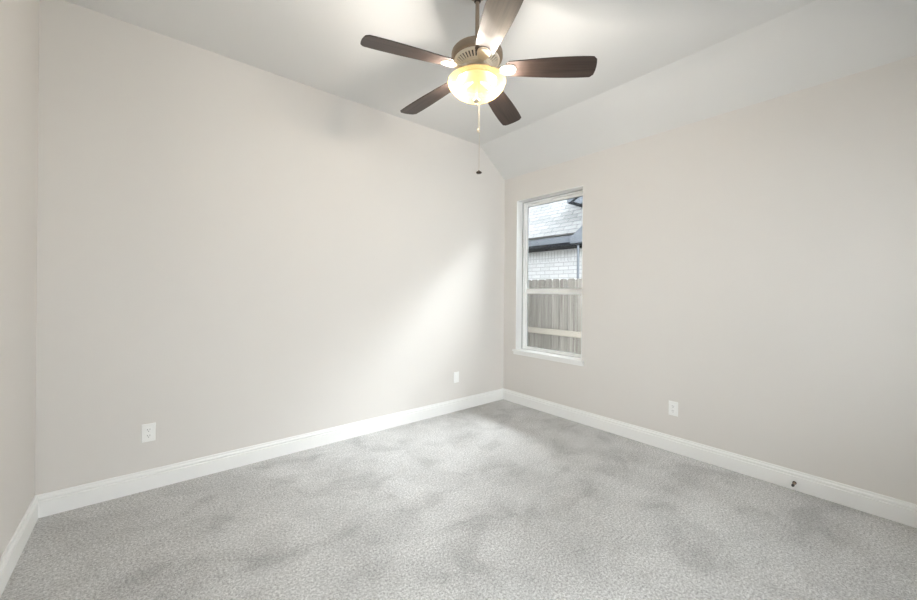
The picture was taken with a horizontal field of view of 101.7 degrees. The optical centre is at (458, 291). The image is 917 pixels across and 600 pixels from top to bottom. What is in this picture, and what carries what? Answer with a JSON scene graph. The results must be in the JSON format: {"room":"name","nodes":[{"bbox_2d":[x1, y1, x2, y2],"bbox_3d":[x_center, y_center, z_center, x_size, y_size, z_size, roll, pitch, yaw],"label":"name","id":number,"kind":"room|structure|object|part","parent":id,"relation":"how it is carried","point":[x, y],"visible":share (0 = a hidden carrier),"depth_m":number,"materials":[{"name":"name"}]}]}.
{"room":"empty bedroom","nodes":[
{"label":"empty bedroom","id":0,"kind":"room"},
{"bbox_2d":[0,0,39,557],"bbox_3d":[-1.011,-0.249,0.362,0.100,3.150,4.600,1,0,-40],"label":"wall","id":1,"kind":"structure","parent":0,"point":[19,19],"depth_m":1.84,"materials":[{"name":"beige paint"}]},
{"bbox_2d":[0,496,38,596],"bbox_3d":[-0.979,1.260,0.399,0.016,0.131,4.600,1,0,-40],"label":"baseboard","id":2,"kind":"structure","parent":1,"relation":"attached to","point":[10,557],"depth_m":1.83,"materials":[{"name":"white paint"}]},
{"bbox_2d":[35,0,504,494],"bbox_3d":[-0.967,-0.248,3.452,4.112,3.150,0.100,1,0,-40],"label":"wall","id":3,"kind":"structure","parent":0,"point":[232,254],"depth_m":2.78,"materials":[{"name":"beige paint"}]},
{"bbox_2d":[141,422,155,442],"bbox_3d":[-2.060,0.940,2.483,0.073,0.119,0.009,1,0,-40],"label":"wall outlet","id":4,"kind":"object","parent":3,"relation":"attached to","point":[148,431],"visible":1,"depth_m":2.48,"materials":[{"name":"white plastic"}]},
{"bbox_2d":[35,388,502,517],"bbox_3d":[-0.943,1.262,3.406,3.912,0.131,0.016,1,0,-40],"label":"baseboard","id":5,"kind":"structure","parent":3,"relation":"attached to","point":[58,501],"depth_m":2.77,"materials":[{"name":"white paint"}]},
{"bbox_2d":[454,372,458,382],"bbox_3d":[-0.023,0.960,4.173,0.073,0.119,0.008,1,0,-40],"label":"blank plate","id":6,"kind":"object","parent":3,"relation":"attached to","point":[456,374],"visible":1,"depth_m":4.17,"materials":[{"name":"white plastic"}]},
{"bbox_2d":[0,399,916,599],"bbox_3d":[0.519,1.399,1.643,4.112,0.120,4.800,1,0,-40],"label":"floor","id":7,"kind":"structure","parent":0,"point":[502,499],"depth_m":2.08,"materials":[{"name":"grey carpet"}]},
{"bbox_2d":[65,0,916,179],"bbox_3d":[0.545,-1.637,1.643,4.112,0.648,4.800,1,0,-40],"label":"ceiling","id":8,"kind":"structure","parent":0,"point":[663,65],"depth_m":2.55,"materials":[{"name":"paint"}]},
{"bbox_2d":[360,0,596,173],"bbox_3d":[0.072,-1.195,2.150,1.259,1.043,1.238,1,0,-40],"label":"ceiling fan","id":9,"kind":"object","parent":8,"relation":"hanging from","point":[477,79],"visible":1,"depth_m":2.04,"materials":[{"name":"brown wood"}]},
{"bbox_3d":[-0.259,-1.245,1.945,0.489,0.057,0.144,1,0,-27],"label":"blade","id":10,"kind":"part","parent":9,"relation":"part of","materials":[{"name":"brown wood"}]},
{"bbox_3d":[-0.187,-1.245,2.421,0.489,0.057,0.144,0,0,45],"label":"blade","id":11,"kind":"part","parent":9,"relation":"part of","materials":[{"name":"brown wood"}]},
{"bbox_3d":[0.104,-1.143,2.134,0.331,0.109,0.331,1,0,-40],"label":"lamp shade","id":12,"kind":"part","parent":9,"relation":"part of","materials":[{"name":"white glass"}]},
{"bbox_3d":[0.118,-0.880,2.134,0.004,0.383,0.004,1,0,-40],"label":"pull chain","id":13,"kind":"part","parent":9,"relation":"part of","materials":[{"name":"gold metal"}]},
{"bbox_3d":[0.172,-1.242,1.730,0.144,0.057,0.489,1,0,-9],"label":"blade","id":14,"kind":"part","parent":9,"relation":"part of","materials":[{"name":"brown wood"}]},
{"bbox_3d":[0.288,-1.240,2.501,0.144,0.057,0.489,0,0,27],"label":"blade","id":15,"kind":"part","parent":9,"relation":"part of","materials":[{"name":"brown wood"}]},
{"bbox_3d":[0.510,-1.239,2.074,0.489,0.057,0.144,1,0,9],"label":"blade","id":16,"kind":"part","parent":9,"relation":"part of","materials":[{"name":"brown wood"}]},
{"bbox_2d":[503,55,916,503],"bbox_3d":[2.100,-0.221,2.943,0.160,3.150,4.600,1,0,-40],"label":"wall","id":17,"kind":"structure","parent":0,"point":[752,269],"depth_m":2.70,"materials":[{"name":"beige paint"}]},
{"bbox_2d":[512,185,583,365],"bbox_3d":[1.032,-0.163,4.206,0.189,1.847,0.949,1,0,-40],"label":"window","id":18,"kind":"structure","parent":17,"relation":"in","point":[522,239],"depth_m":4.51,"materials":[{"name":"white paint"}]},
{"bbox_3d":[1.002,0.732,4.187,0.132,0.057,0.949,1,0,-40],"label":"sill","id":19,"kind":"part","parent":18,"relation":"part of","materials":[{"name":"white paint"}]},
{"bbox_3d":[1.075,0.345,4.245,0.018,0.700,0.827,1,0,-40],"label":"sash","id":20,"kind":"part","parent":18,"relation":"part of","materials":[{"name":"white plastic"}]},
{"bbox_3d":[1.100,-0.524,4.260,0.017,1.062,0.827,1,0,-40],"label":"sash","id":21,"kind":"part","parent":18,"relation":"part of","materials":[{"name":"clear glass"}]},
{"bbox_2d":[669,401,677,416],"bbox_3d":[1.809,0.988,3.148,0.009,0.119,0.073,1,0,-40],"label":"wall outlet","id":22,"kind":"object","parent":17,"relation":"attached to","point":[673,406],"visible":1,"depth_m":3.14,"materials":[{"name":"white plastic"}]},
{"bbox_2d":[503,388,916,527],"bbox_3d":[2.019,1.288,2.886,0.016,0.131,4.600,1,0,-40],"label":"baseboard","id":23,"kind":"structure","parent":17,"relation":"attached to","point":[900,511],"depth_m":2.75,"materials":[{"name":"white paint"}]},
{"label":"outside","id":24,"kind":"structure","parent":0,"visible":0},
{"bbox_3d":[4.725,1.754,10.721,13.840,0.150,24.000,1,0,-40],"label":"ground","id":25,"kind":"structure","parent":24,"visible":0},
{"bbox_2d":[528,278,581,353],"bbox_3d":[1.601,0.715,5.803,0.058,1.831,4.930,1,0,-40],"label":"wooden fence","id":26,"kind":"object","parent":25,"relation":"on","point":[554,320],"visible":0.09,"depth_m":5.89,"materials":[{"name":"brown wood"}]},
{"bbox_3d":[1.594,0.646,5.797,0.038,0.088,4.930,1,0,-40],"label":"rail","id":27,"kind":"part","parent":26,"relation":"part of","materials":[{"name":"beige wood"}]},
{"bbox_2d":[528,196,582,280],"bbox_3d":[2.918,-0.652,9.206,3.250,4.629,12.000,1,0,-40],"label":"neighbor house","id":28,"kind":"structure","parent":25,"relation":"on","point":[555,228],"depth_m":8.23,"materials":[{"name":"white brick"}]},
{"bbox_3d":[2.675,-2.052,7.846,0.020,0.384,0.576,1,0,-40],"label":"rake trim","id":29,"kind":"part","parent":28,"relation":"part of","materials":[{"name":"grey wood"}]}
]}

